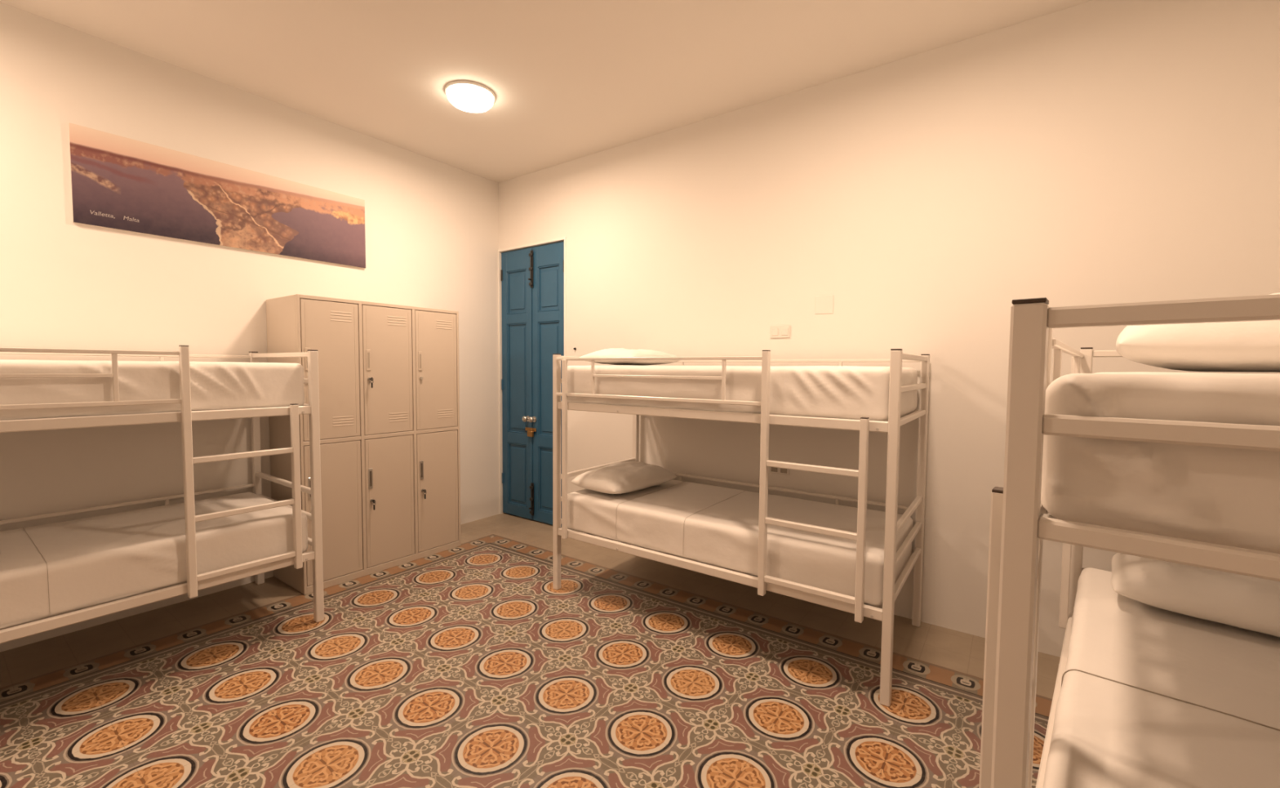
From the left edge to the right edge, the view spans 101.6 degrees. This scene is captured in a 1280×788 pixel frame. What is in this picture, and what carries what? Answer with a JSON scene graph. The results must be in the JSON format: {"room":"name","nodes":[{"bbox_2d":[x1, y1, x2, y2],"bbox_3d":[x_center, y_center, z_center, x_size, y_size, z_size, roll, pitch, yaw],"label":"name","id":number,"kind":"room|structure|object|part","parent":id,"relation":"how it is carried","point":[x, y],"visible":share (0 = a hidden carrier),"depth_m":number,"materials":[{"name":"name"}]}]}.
{"room":"dormitory","nodes":[
{"label":"dormitory","id":0,"kind":"room"},
{"bbox_2d":[0,2,499,652],"bbox_3d":[-2.927,-0.321,2.941,0.200,3.139,5.161,2,3,36],"label":"wall","id":1,"kind":"structure","parent":0,"point":[432,225],"depth_m":3.04,"materials":[{"name":"paint"}]},
{"bbox_2d":[68,122,365,268],"bbox_3d":[-2.498,-1.167,3.300,0.019,0.502,1.497,2,3,36],"label":"wall picture","id":2,"kind":"object","parent":1,"relation":"attached to","point":[121,183],"visible":1,"depth_m":3.13,"materials":[{"name":"multicoloured paper"}]},
{"bbox_2d":[0,512,1060,787],"bbox_3d":[-0.750,1.415,1.449,5.595,0.150,5.561,2,3,36],"label":"floor","id":3,"kind":"structure","parent":0,"point":[464,665],"depth_m":2.30,"materials":[{"name":"tile"}]},
{"bbox_2d":[0,345,324,643],"bbox_3d":[-2.678,0.530,2.320,0.915,1.503,1.980,2,3,36],"label":"bunk bed","id":4,"kind":"object","parent":3,"relation":"on","point":[195,582],"visible":0.71,"depth_m":2.49,"materials":[{"name":"beige paint"}]},
{"bbox_3d":[-2.485,-0.160,1.816,0.020,0.017,1.362,2,3,36],"label":"guard rail","id":5,"kind":"part","parent":4,"relation":"part of","materials":[{"name":"white metal"}]},
{"bbox_3d":[-2.487,0.057,1.827,0.020,0.020,1.362,2,3,36],"label":"guard rail","id":6,"kind":"part","parent":4,"relation":"part of","materials":[{"name":"white metal"}]},
{"bbox_3d":[-3.027,-0.201,2.538,0.018,0.018,1.904,2,3,36],"label":"guard rail","id":7,"kind":"part","parent":4,"relation":"part of","materials":[{"name":"white metal"}]},
{"bbox_3d":[-3.033,0.617,2.579,0.018,0.018,1.904,2,3,36],"label":"guard rail","id":8,"kind":"part","parent":4,"relation":"part of","materials":[{"name":"white metal"}]},
{"bbox_2d":[0,359,304,420],"bbox_3d":[-2.686,-0.028,2.300,0.838,0.245,1.906,2,3,36],"label":"mattress","id":9,"kind":"object","parent":4,"relation":"on","point":[214,385],"visible":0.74,"depth_m":2.31,"materials":[{"name":"white fabric"}]},
{"bbox_2d":[0,492,307,630],"bbox_3d":[-2.690,0.775,2.339,0.841,0.236,1.892,2,3,36],"label":"mattress","id":10,"kind":"object","parent":4,"relation":"on","point":[50,570],"visible":0.83,"depth_m":2.38,"materials":[{"name":"beige fabric"}]},
{"bbox_3d":[-2.344,0.119,2.061,0.028,0.045,1.904,2,3,36],"label":"rail","id":11,"kind":"part","parent":4,"relation":"part of","materials":[{"name":"white metal"}]},
{"bbox_3d":[-2.349,0.918,2.100,0.028,0.045,1.904,2,3,36],"label":"rail","id":12,"kind":"part","parent":4,"relation":"part of","materials":[{"name":"white metal"}]},
{"bbox_3d":[-2.466,0.484,3.361,0.040,1.496,0.040,2,3,36],"label":"post","id":13,"kind":"part","parent":4,"relation":"part of","materials":[{"name":"white metal"}]},
{"bbox_3d":[-2.118,-0.228,3.079,0.809,0.027,0.025,2,3,36],"label":"rail","id":14,"kind":"part","parent":4,"relation":"part of","materials":[{"name":"white metal"}]},
{"bbox_3d":[-2.124,0.528,3.116,0.809,0.027,0.025,2,3,36],"label":"rail","id":15,"kind":"part","parent":4,"relation":"part of","materials":[{"name":"white metal"}]},
{"bbox_3d":[-2.125,0.673,3.123,0.809,0.027,0.025,2,3,36],"label":"rail","id":16,"kind":"part","parent":4,"relation":"part of","materials":[{"name":"white metal"}]},
{"bbox_3d":[-2.119,-0.084,3.086,0.809,0.027,0.025,2,3,36],"label":"rail","id":17,"kind":"part","parent":4,"relation":"part of","materials":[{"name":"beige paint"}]},
{"bbox_3d":[-2.126,0.818,3.130,0.809,0.027,0.025,2,3,36],"label":"rail","id":18,"kind":"part","parent":4,"relation":"part of","materials":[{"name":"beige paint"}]},
{"bbox_3d":[-1.780,0.513,2.869,0.040,1.496,0.040,2,3,36],"label":"post","id":19,"kind":"part","parent":4,"relation":"part of","materials":[{"name":"white metal"}]},
{"bbox_2d":[266,293,461,594],"bbox_3d":[-1.913,0.293,3.762,0.523,1.845,1.123,2,3,36],"label":"locker","id":20,"kind":"object","parent":3,"relation":"on","point":[388,378],"visible":0.93,"depth_m":3.55,"materials":[{"name":"beige metal"}]},
{"bbox_3d":[-2.033,-0.213,3.196,0.005,0.140,0.030,2,3,36],"label":"handle","id":21,"kind":"part","parent":20,"relation":"part of","materials":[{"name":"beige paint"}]},
{"bbox_3d":[-2.039,0.586,3.236,0.005,0.140,0.030,2,3,36],"label":"handle","id":22,"kind":"part","parent":20,"relation":"part of","materials":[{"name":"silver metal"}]},
{"bbox_3d":[-1.962,-0.150,3.319,0.020,0.867,0.341,2,3,36],"label":"locker door","id":23,"kind":"part","parent":20,"relation":"part of","materials":[{"name":"beige paint"}]},
{"bbox_3d":[-1.968,0.750,3.363,0.020,0.874,0.341,2,3,36],"label":"locker door","id":24,"kind":"part","parent":20,"relation":"part of","materials":[{"name":"beige paint"}]},
{"bbox_2d":[330,311,351,321],"bbox_3d":[-1.915,-0.497,3.347,0.002,0.064,0.126,2,3,36],"label":"vent","id":25,"kind":"object","parent":20,"relation":"attached to","point":[335,316],"depth_m":3.35,"materials":[{"name":"beige metal"}]},
{"bbox_2d":[333,415,353,426],"bbox_3d":[-1.920,0.174,3.380,0.002,0.064,0.126,2,3,36],"label":"vent","id":26,"kind":"object","parent":20,"relation":"attached to","point":[338,420],"depth_m":3.38,"materials":[{"name":"beige metal"}]},
{"bbox_3d":[-1.817,-0.226,3.496,0.005,0.140,0.030,2,3,36],"label":"handle","id":27,"kind":"part","parent":20,"relation":"part of","materials":[{"name":"beige paint"}]},
{"bbox_3d":[-1.823,0.573,3.535,0.005,0.140,0.030,2,3,36],"label":"handle","id":28,"kind":"part","parent":20,"relation":"part of","materials":[{"name":"silver metal"}]},
{"bbox_3d":[-1.745,-0.163,3.620,0.020,0.867,0.346,2,3,36],"label":"locker door","id":29,"kind":"part","parent":20,"relation":"part of","materials":[{"name":"beige paint"}]},
{"bbox_3d":[-1.751,0.737,3.665,0.020,0.874,0.346,2,3,36],"label":"locker door","id":30,"kind":"part","parent":20,"relation":"part of","materials":[{"name":"beige paint"}]},
{"bbox_2d":[387,315,405,325],"bbox_3d":[-1.698,-0.510,3.648,0.002,0.064,0.131,2,3,36],"label":"vent","id":31,"kind":"object","parent":20,"relation":"attached to","point":[392,320],"depth_m":3.65,"materials":[{"name":"beige metal"}]},
{"bbox_2d":[389,412,407,422],"bbox_3d":[-1.703,0.161,3.682,0.002,0.064,0.131,2,3,36],"label":"vent","id":32,"kind":"object","parent":20,"relation":"attached to","point":[393,416],"depth_m":3.68,"materials":[{"name":"beige metal"}]},
{"bbox_3d":[-1.599,-0.240,3.799,0.005,0.140,0.030,2,3,36],"label":"handle","id":33,"kind":"part","parent":20,"relation":"part of","materials":[{"name":"beige paint"}]},
{"bbox_3d":[-1.605,0.559,3.839,0.005,0.140,0.030,2,3,36],"label":"handle","id":34,"kind":"part","parent":20,"relation":"part of","materials":[{"name":"silver metal"}]},
{"bbox_3d":[-1.528,-0.177,3.922,0.020,0.867,0.341,2,3,36],"label":"locker door","id":35,"kind":"part","parent":20,"relation":"part of","materials":[{"name":"beige paint"}]},
{"bbox_3d":[-1.534,0.724,3.966,0.020,0.874,0.341,2,3,36],"label":"locker door","id":36,"kind":"part","parent":20,"relation":"part of","materials":[{"name":"beige paint"}]},
{"bbox_2d":[436,320,451,328],"bbox_3d":[-1.481,-0.524,3.950,0.002,0.064,0.126,2,3,36],"label":"vent","id":37,"kind":"object","parent":20,"relation":"attached to","point":[441,324],"depth_m":3.95,"materials":[{"name":"beige metal"}]},
{"bbox_2d":[437,408,452,417],"bbox_3d":[-1.486,0.148,3.983,0.002,0.064,0.126,2,3,36],"label":"vent","id":38,"kind":"object","parent":20,"relation":"attached to","point":[442,413],"depth_m":3.98,"materials":[{"name":"beige metal"}]},
{"bbox_2d":[552,348,929,706],"bbox_3d":[0.499,0.516,3.078,1.980,1.503,0.915,2,3,36],"label":"bunk bed","id":39,"kind":"object","parent":3,"relation":"on","point":[855,605],"visible":0.8,"depth_m":2.53,"materials":[{"name":"beige paint"}]},
{"bbox_3d":[-0.527,0.500,3.313,0.040,1.496,0.040,2,3,36],"label":"post","id":40,"kind":"part","parent":39,"relation":"part of","materials":[{"name":"white metal"}]},
{"bbox_3d":[-0.274,-0.242,3.619,0.025,0.027,0.809,2,3,36],"label":"rail","id":41,"kind":"part","parent":39,"relation":"part of","materials":[{"name":"white metal"}]},
{"bbox_3d":[-0.280,0.514,3.657,0.025,0.027,0.809,2,3,36],"label":"rail","id":42,"kind":"part","parent":39,"relation":"part of","materials":[{"name":"white metal"}]},
{"bbox_3d":[-0.033,0.470,3.998,0.040,1.496,0.040,2,3,36],"label":"post","id":43,"kind":"part","parent":39,"relation":"part of","materials":[{"name":"white metal"}]},
{"bbox_3d":[0.034,0.024,2.866,1.362,0.020,0.020,2,3,36],"label":"guard rail","id":44,"kind":"part","parent":39,"relation":"part of","materials":[{"name":"white metal"}]},
{"bbox_3d":[0.035,-0.194,2.856,1.362,0.017,0.020,2,3,36],"label":"guard rail","id":45,"kind":"part","parent":39,"relation":"part of","materials":[{"name":"white metal"}]},
{"bbox_3d":[0.258,0.904,2.766,1.904,0.045,0.028,2,3,36],"label":"rail","id":46,"kind":"part","parent":39,"relation":"part of","materials":[{"name":"white metal"}]},
{"bbox_3d":[0.264,0.105,2.726,1.904,0.045,0.028,2,3,36],"label":"rail","id":47,"kind":"part","parent":39,"relation":"part of","materials":[{"name":"white metal"}]},
{"bbox_2d":[567,479,913,606],"bbox_3d":[0.507,0.762,3.105,1.890,0.233,0.830,2,3,36],"label":"mattress","id":48,"kind":"object","parent":39,"relation":"on","point":[717,526],"visible":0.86,"depth_m":2.79,"materials":[{"name":"beige fabric"}]},
{"bbox_2d":[571,461,676,493],"bbox_3d":[-0.098,0.544,3.475,0.409,0.159,0.624,3,4,42],"label":"pillow","id":49,"kind":"object","parent":48,"relation":"on","point":[619,477],"visible":1,"depth_m":3.31,"materials":[{"name":"white fabric"}]},
{"bbox_2d":[567,364,917,421],"bbox_3d":[0.512,-0.043,3.062,1.904,0.246,0.834,2,3,36],"label":"mattress","id":50,"kind":"object","parent":39,"relation":"on","point":[840,392],"visible":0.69,"depth_m":2.54,"materials":[{"name":"white fabric"}]},
{"bbox_2d":[579,347,679,365],"bbox_3d":[-0.055,-0.245,3.446,0.429,0.111,0.624,2,3,33],"label":"pillow","id":51,"kind":"object","parent":50,"relation":"on","point":[606,353],"visible":0.73,"depth_m":3.25,"materials":[{"name":"white fabric"}]},
{"bbox_3d":[0.753,0.602,3.437,1.904,0.018,0.018,2,3,36],"label":"guard rail","id":52,"kind":"part","parent":39,"relation":"part of","materials":[{"name":"white metal"}]},
{"bbox_3d":[0.759,-0.216,3.397,1.904,0.018,0.018,2,3,36],"label":"guard rail","id":53,"kind":"part","parent":39,"relation":"part of","materials":[{"name":"white metal"}]},
{"bbox_3d":[1.048,0.568,2.182,0.040,1.496,0.040,2,3,36],"label":"post","id":54,"kind":"part","parent":39,"relation":"part of","materials":[{"name":"white metal"}]},
{"bbox_3d":[1.292,0.872,2.541,0.025,0.027,0.809,2,3,36],"label":"rail","id":55,"kind":"part","parent":39,"relation":"part of","materials":[{"name":"white metal"}]},
{"bbox_3d":[1.293,0.727,2.534,0.025,0.027,0.809,2,3,36],"label":"rail","id":56,"kind":"part","parent":39,"relation":"part of","materials":[{"name":"white metal"}]},
{"bbox_3d":[1.294,0.582,2.526,0.025,0.027,0.809,2,3,36],"label":"rail","id":57,"kind":"part","parent":39,"relation":"part of","materials":[{"name":"white metal"}]},
{"bbox_3d":[1.298,0.112,2.503,0.025,0.027,0.809,2,3,36],"label":"rail","id":58,"kind":"part","parent":39,"relation":"part of","materials":[{"name":"white metal"}]},
{"bbox_3d":[1.299,-0.030,2.496,0.025,0.027,0.809,2,3,36],"label":"rail","id":59,"kind":"part","parent":39,"relation":"part of","materials":[{"name":"white metal"}]},
{"bbox_3d":[1.300,-0.174,2.489,0.025,0.027,0.809,2,3,36],"label":"rail","id":60,"kind":"part","parent":39,"relation":"part of","materials":[{"name":"white metal"}]},
{"bbox_3d":[1.542,0.537,2.867,0.040,1.496,0.040,2,3,36],"label":"post","id":61,"kind":"part","parent":39,"relation":"part of","materials":[{"name":"white metal"}]},
{"bbox_2d":[978,293,1279,787],"bbox_3d":[1.490,0.610,1.206,0.915,1.515,1.980,3,4,42],"label":"bunk bed","id":62,"kind":"object","parent":3,"relation":"on","point":[1020,522],"visible":0.58,"depth_m":0.72,"materials":[{"name":"beige paint"}]},
{"bbox_3d":[0.536,0.628,0.762,0.040,1.508,0.040,3,4,42],"label":"post","id":63,"kind":"part","parent":62,"relation":"part of","materials":[{"name":"white metal"}]},
{"bbox_3d":[1.192,0.165,1.458,0.028,0.045,1.904,3,4,42],"label":"rail","id":64,"kind":"part","parent":62,"relation":"part of","materials":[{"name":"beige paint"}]},
{"bbox_3d":[1.186,0.970,1.498,0.028,0.045,1.904,3,4,42],"label":"rail","id":65,"kind":"part","parent":62,"relation":"part of","materials":[{"name":"white metal"}]},
{"bbox_3d":[1.363,-0.136,1.656,0.020,0.017,1.362,3,4,42],"label":"guard rail","id":66,"kind":"part","parent":62,"relation":"part of","materials":[{"name":"white metal"}]},
{"bbox_3d":[1.841,0.567,2.196,0.040,1.508,0.040,3,4,42],"label":"post","id":67,"kind":"part","parent":62,"relation":"part of","materials":[{"name":"white metal"}]},
{"bbox_3d":[2.159,-0.149,1.876,0.809,0.027,0.025,3,4,42],"label":"rail","id":68,"kind":"part","parent":62,"relation":"part of","materials":[{"name":"white metal"}]},
{"bbox_3d":[0.853,0.201,0.457,0.809,0.027,0.025,3,4,42],"label":"rail","id":69,"kind":"part","parent":62,"relation":"part of","materials":[{"name":"white metal"}]},
{"bbox_2d":[1040,371,1279,553],"bbox_3d":[1.506,0.062,1.166,0.841,0.218,1.926,3,4,42],"label":"mattress","id":70,"kind":"object","parent":62,"relation":"on","point":[1215,495],"visible":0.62,"depth_m":0.66,"materials":[{"name":"white fabric"}]},
{"bbox_2d":[1115,292,1279,372],"bbox_3d":[1.956,-0.195,1.654,0.662,0.251,0.448,3,4,42],"label":"pillow","id":71,"kind":"object","parent":70,"relation":"on","point":[1251,346],"visible":0.72,"depth_m":1.59,"materials":[{"name":"white fabric"}]},
{"bbox_3d":[0.854,0.057,0.450,0.809,0.027,0.025,3,4,42],"label":"rail","id":72,"kind":"part","parent":62,"relation":"part of","materials":[{"name":"white metal"}]},
{"bbox_2d":[1042,567,1279,787],"bbox_3d":[1.502,0.861,1.206,0.835,0.231,1.892,3,4,42],"label":"mattress","id":73,"kind":"object","parent":62,"relation":"on","point":[1150,696],"visible":0.96,"depth_m":1.26,"materials":[{"name":"beige fabric"}]},
{"bbox_2d":[1111,552,1279,636],"bbox_3d":[1.958,0.638,1.688,0.643,0.169,0.448,3,4,42],"label":"pillow","id":74,"kind":"object","parent":73,"relation":"on","point":[1241,601],"visible":0.75,"depth_m":1.63,"materials":[{"name":"white fabric"}]},
{"bbox_3d":[0.855,-0.088,0.443,0.809,0.027,0.025,3,4,42],"label":"rail","id":75,"kind":"part","parent":62,"relation":"part of","materials":[{"name":"white metal"}]},
{"bbox_2d":[0,0,1093,182],"bbox_3d":[-0.726,-1.870,1.287,5.595,0.150,5.561,2,3,36],"label":"ceiling","id":76,"kind":"structure","parent":0,"point":[569,80],"depth_m":2.85,"materials":[{"name":"paint"}]},
{"bbox_2d":[444,80,495,112],"bbox_3d":[-1.071,-1.853,3.299,0.304,0.087,0.304,2,3,36],"label":"ceiling lamp","id":77,"kind":"object","parent":76,"relation":"attached to","point":[470,96],"visible":1,"depth_m":3.22,"materials":[{"name":"white paint"}]},
{"bbox_2d":[498,0,1279,657],"bbox_3d":[0.828,-0.324,3.542,5.595,3.139,0.200,2,3,36],"label":"wall","id":78,"kind":"structure","parent":0,"point":[1095,152],"depth_m":2.83,"materials":[{"name":"paint"}]},
{"bbox_2d":[497,236,566,526],"bbox_3d":[-0.966,-0.086,4.764,0.872,2.518,0.170,2,3,36],"label":"door","id":79,"kind":"structure","parent":78,"relation":"in","point":[533,279],"depth_m":4.76,"materials":[{"name":"blue paint"}]},
{"bbox_3d":[-1.136,-0.943,4.843,0.265,0.398,0.026,2,3,36],"label":"panel","id":80,"kind":"part","parent":79,"relation":"part of","materials":[{"name":"blue paint"}]},
{"bbox_3d":[-1.141,-0.145,4.883,0.265,1.020,0.026,2,3,36],"label":"panel","id":81,"kind":"part","parent":79,"relation":"part of","materials":[{"name":"blue paint"}]},
{"bbox_3d":[-1.148,0.757,4.927,0.265,0.585,0.026,2,3,36],"label":"panel","id":82,"kind":"part","parent":79,"relation":"part of","materials":[{"name":"blue paint"}]},
{"bbox_3d":[-1.042,0.227,4.766,0.056,0.055,0.063,2,3,36],"label":"knob","id":83,"kind":"part","parent":79,"relation":"part of","materials":[{"name":"silver metal"}]},
{"bbox_3d":[-0.975,0.230,4.719,0.056,0.055,0.063,2,3,36],"label":"knob","id":84,"kind":"part","parent":79,"relation":"part of","materials":[{"name":"silver metal"}]},
{"bbox_3d":[-0.808,0.771,4.683,0.265,0.585,0.026,2,3,36],"label":"panel","id":85,"kind":"part","parent":79,"relation":"part of","materials":[{"name":"blue paint"}]},
{"bbox_3d":[-0.795,-0.928,4.599,0.265,0.398,0.026,2,3,36],"label":"panel","id":86,"kind":"part","parent":79,"relation":"part of","materials":[{"name":"blue paint"}]},
{"bbox_3d":[-0.801,-0.130,4.638,0.265,1.020,0.026,2,3,36],"label":"panel","id":87,"kind":"part","parent":79,"relation":"part of","materials":[{"name":"blue paint"}]},
{"bbox_2d":[769,466,789,475],"bbox_3d":[0.904,0.485,3.392,0.130,0.070,0.012,2,3,36],"label":"wall socket","id":88,"kind":"object","parent":78,"relation":"attached to","point":[772,469],"visible":0.57,"depth_m":3.39,"materials":[{"name":"white plastic"}]},
{"bbox_2d":[770,466,777,471],"bbox_3d":[0.876,0.484,3.407,0.044,0.048,0.004,2,3,36],"label":"outlet","id":89,"kind":"object","parent":88,"relation":"attached to","point":[772,468],"depth_m":3.41,"materials":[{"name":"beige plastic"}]},
{"bbox_2d":[780,467,786,473],"bbox_3d":[0.928,0.486,3.370,0.044,0.048,0.004,2,3,36],"label":"outlet","id":90,"kind":"object","parent":88,"relation":"attached to","point":[782,470],"depth_m":3.37,"materials":[{"name":"beige plastic"}]},
{"bbox_2d":[770,324,790,337],"bbox_3d":[0.900,-0.400,3.356,0.130,0.080,0.012,2,3,36],"label":"light switch","id":91,"kind":"object","parent":78,"relation":"attached to","point":[776,331],"visible":1,"depth_m":3.35,"materials":[{"name":"white plastic"}]},
{"bbox_2d":[814,294,833,314],"bbox_3d":[1.125,-0.545,3.192,0.110,0.110,0.004,2,3,36],"label":"cover plate","id":92,"kind":"object","parent":78,"relation":"attached to","point":[823,304],"visible":1,"depth_m":3.19,"materials":[{"name":"white plastic"}]}
]}

